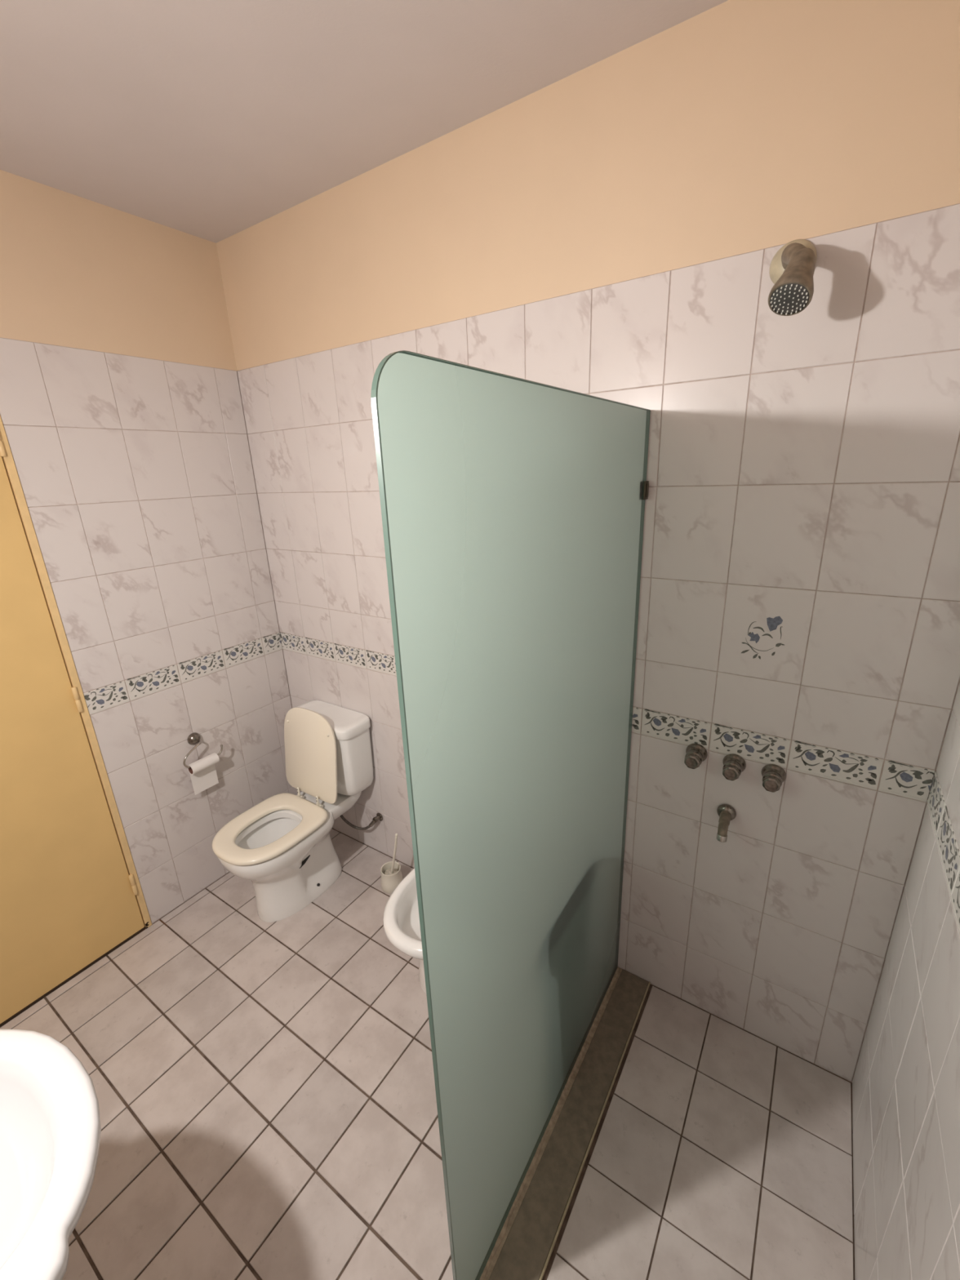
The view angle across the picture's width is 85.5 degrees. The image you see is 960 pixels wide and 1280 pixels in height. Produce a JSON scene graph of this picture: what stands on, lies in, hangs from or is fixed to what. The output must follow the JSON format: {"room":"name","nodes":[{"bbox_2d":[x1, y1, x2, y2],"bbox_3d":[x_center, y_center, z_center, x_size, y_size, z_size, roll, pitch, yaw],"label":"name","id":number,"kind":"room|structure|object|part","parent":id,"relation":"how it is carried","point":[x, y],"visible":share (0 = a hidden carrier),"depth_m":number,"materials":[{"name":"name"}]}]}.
{"room":"bathroom","nodes":[
{"label":"bathroom","id":0,"kind":"room"},
{"bbox_2d":[0,169,302,924],"bbox_3d":[-1.559,0.005,1.789,0.121,2.797,1.871,10,21,32],"label":"wall","id":1,"kind":"structure","parent":0,"point":[122,414],"depth_m":2.00,"materials":[{"name":"tile"}]},
{"bbox_2d":[0,415,151,1026],"bbox_3d":[-1.689,0.355,1.645,0.117,2.034,0.748,10,21,32],"label":"door","id":2,"kind":"structure","parent":1,"relation":"in","point":[71,894],"depth_m":1.85,"materials":[{"name":"paint"}]},
{"bbox_2d":[182,732,222,768],"bbox_3d":[-1.222,0.468,2.256,0.074,0.120,0.176,10,21,32],"label":"toilet paper holder","id":3,"kind":"object","parent":1,"relation":"attached to","point":[194,738],"visible":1,"depth_m":2.25,"materials":[{"name":"silver metal"}]},
{"bbox_2d":[187,752,219,795],"bbox_3d":[-1.198,0.590,2.270,0.051,0.161,0.116,10,21,32],"label":"toilet paper roll","id":4,"kind":"object","parent":3,"relation":"hanging from","point":[202,772],"visible":0.98,"depth_m":2.27,"materials":[{"name":"white paper"}]},
{"bbox_2d":[0,0,728,243],"bbox_3d":[-0.529,-1.197,0.643,2.723,0.120,2.110,10,21,32],"label":"ceiling","id":5,"kind":"structure","parent":0,"point":[210,120],"depth_m":1.24,"materials":[{"name":"paint"}]},
{"bbox_2d":[0,828,854,1279],"bbox_3d":[-0.424,1.480,1.515,2.723,0.120,2.110,10,21,32],"label":"floor","id":6,"kind":"structure","parent":0,"point":[265,1091],"depth_m":1.50,"materials":[{"name":"tile"}]},
{"bbox_2d":[0,1028,101,1279],"bbox_3d":[-0.864,1.180,0.863,0.620,0.886,0.514,10,21,32],"label":"washbasin","id":7,"kind":"object","parent":6,"relation":"on","point":[51,1128],"visible":1,"depth_m":0.87,"materials":[{"name":"white ceramic"}]},
{"bbox_2d":[211,700,373,922],"bbox_3d":[-0.827,0.744,2.290,0.406,0.828,0.677,10,21,32],"label":"toilet","id":8,"kind":"object","parent":6,"relation":"on","point":[282,844],"visible":1,"depth_m":2.29,"materials":[{"name":"white ceramic"}]},
{"bbox_3d":[-0.894,0.790,2.192,0.362,0.021,0.423,10,21,32],"label":"seat","id":9,"kind":"part","parent":8,"relation":"part of","materials":[{"name":"beige plastic"}]},
{"bbox_3d":[-0.763,0.507,2.328,0.346,0.405,0.064,10,21,32],"label":"lid","id":10,"kind":"part","parent":8,"relation":"part of","materials":[{"name":"beige plastic"}]},
{"bbox_2d":[297,791,361,819],"bbox_3d":[-0.720,0.762,2.454,0.240,0.084,0.282,10,21,32],"label":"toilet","id":11,"kind":"object","parent":8,"relation":"attached to","point":[343,803],"depth_m":2.39,"materials":[{"name":"white ceramic"}]},
{"bbox_3d":[-0.701,0.363,2.385,0.406,0.048,0.176,10,21,32],"label":"cistern lid","id":12,"kind":"part","parent":8,"relation":"part of","materials":[{"name":"white ceramic"}]},
{"bbox_2d":[340,813,382,830],"bbox_3d":[-0.617,0.813,2.534,0.297,0.224,0.054,4,19,18],"label":"supply hose","id":13,"kind":"object","parent":8,"relation":"attached to","point":[379,817],"visible":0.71,"depth_m":2.52,"materials":[{"name":"silver metal"}]},
{"bbox_2d":[380,861,402,893],"bbox_3d":[-0.405,1.084,2.376,0.102,0.096,0.102,10,21,32],"label":"brush holder","id":14,"kind":"object","parent":6,"relation":"on","point":[388,882],"visible":0.8,"depth_m":2.34,"materials":[{"name":"beige plastic"}]},
{"bbox_2d":[384,833,397,875],"bbox_3d":[-0.385,0.971,2.323,0.119,0.325,0.071,10,21,32],"label":"toilet brush","id":15,"kind":"object","parent":14,"relation":"in","point":[390,871],"visible":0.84,"depth_m":2.32,"materials":[{"name":"beige plastic"}]},
{"bbox_3d":[-0.380,0.946,2.294,0.012,0.261,0.087,-18,24,-39],"label":"handle","id":16,"kind":"part","parent":15,"relation":"part of","materials":[{"name":"beige plastic"}]},
{"bbox_2d":[382,867,426,995],"bbox_3d":[-0.086,1.031,1.894,0.370,0.473,0.571,10,21,32],"label":"bidet","id":17,"kind":"object","parent":6,"relation":"on","point":[401,922],"visible":0.18,"depth_m":1.79,"materials":[{"name":"white ceramic"}]},
{"bbox_2d":[370,350,650,1279],"bbox_3d":[0.199,0.457,1.256,0.024,1.932,1.022,10,21,32],"label":"glass screen","id":18,"kind":"object","parent":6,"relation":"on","point":[513,508],"visible":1,"depth_m":1.01,"materials":[{"name":"green glass"}]},
{"bbox_2d":[479,966,650,1279],"bbox_3d":[0.056,1.497,1.186,0.121,0.014,1.866,10,21,32],"label":"sill","id":19,"kind":"structure","parent":6,"relation":"on","point":[522,1250],"depth_m":1.45,"materials":[{"name":"stone"}]},
{"bbox_2d":[216,0,959,1082],"bbox_3d":[0.073,-0.087,1.877,2.723,2.797,0.121,10,21,32],"label":"wall","id":20,"kind":"structure","parent":0,"point":[614,229],"depth_m":1.34,"materials":[{"name":"tile"}]},
{"bbox_2d":[684,743,707,768],"bbox_3d":[0.628,0.344,1.522,0.061,0.061,0.067,10,21,32],"label":"tap","id":21,"kind":"object","parent":20,"relation":"attached to","point":[696,753],"visible":1,"depth_m":1.51,"materials":[{"name":"silver metal"}]},
{"bbox_3d":[0.621,0.348,1.512,0.047,0.047,0.042,10,21,32],"label":"knob","id":22,"kind":"part","parent":21,"relation":"part of","materials":[{"name":"silver metal"}]},
{"bbox_2d":[715,804,736,842],"bbox_3d":[0.709,0.533,1.512,0.053,0.069,0.100,10,21,32],"label":"spout","id":23,"kind":"object","parent":20,"relation":"attached to","point":[726,813],"visible":1,"depth_m":1.50,"materials":[{"name":"silver metal"}]},
{"bbox_2d":[722,753,746,780],"bbox_3d":[0.714,0.364,1.469,0.061,0.061,0.067,10,21,32],"label":"tap","id":24,"kind":"object","parent":20,"relation":"attached to","point":[734,765],"visible":1,"depth_m":1.45,"materials":[{"name":"silver metal"}]},
{"bbox_3d":[0.707,0.367,1.459,0.047,0.047,0.042,10,21,32],"label":"knob","id":25,"kind":"part","parent":24,"relation":"part of","materials":[{"name":"silver metal"}]},
{"bbox_2d":[760,764,786,792],"bbox_3d":[0.798,0.381,1.417,0.061,0.061,0.067,10,21,32],"label":"tap","id":26,"kind":"object","parent":20,"relation":"attached to","point":[773,775],"visible":1,"depth_m":1.40,"materials":[{"name":"silver metal"}]},
{"bbox_3d":[0.790,0.384,1.407,0.047,0.047,0.042,10,21,32],"label":"knob","id":27,"kind":"part","parent":26,"relation":"part of","materials":[{"name":"silver metal"}]},
{"bbox_2d":[768,239,817,315],"bbox_3d":[0.625,-0.739,1.046,0.088,0.175,0.227,8,20,28],"label":"showerhead","id":28,"kind":"object","parent":20,"relation":"attached to","point":[792,268],"visible":1,"depth_m":0.99,"materials":[{"name":"metal"}]},
{"bbox_3d":[0.636,-0.760,1.052,0.045,0.089,0.153,5,19,20],"label":"arm","id":29,"kind":"part","parent":28,"relation":"part of","materials":[{"name":"metal"}]},
{"bbox_2d":[852,683,959,1279],"bbox_3d":[0.611,0.372,0.401,0.121,2.797,1.872,10,21,32],"label":"wall","id":30,"kind":"structure","parent":0,"point":[906,1081],"depth_m":1.05,"materials":[{"name":"tile"}]}
]}

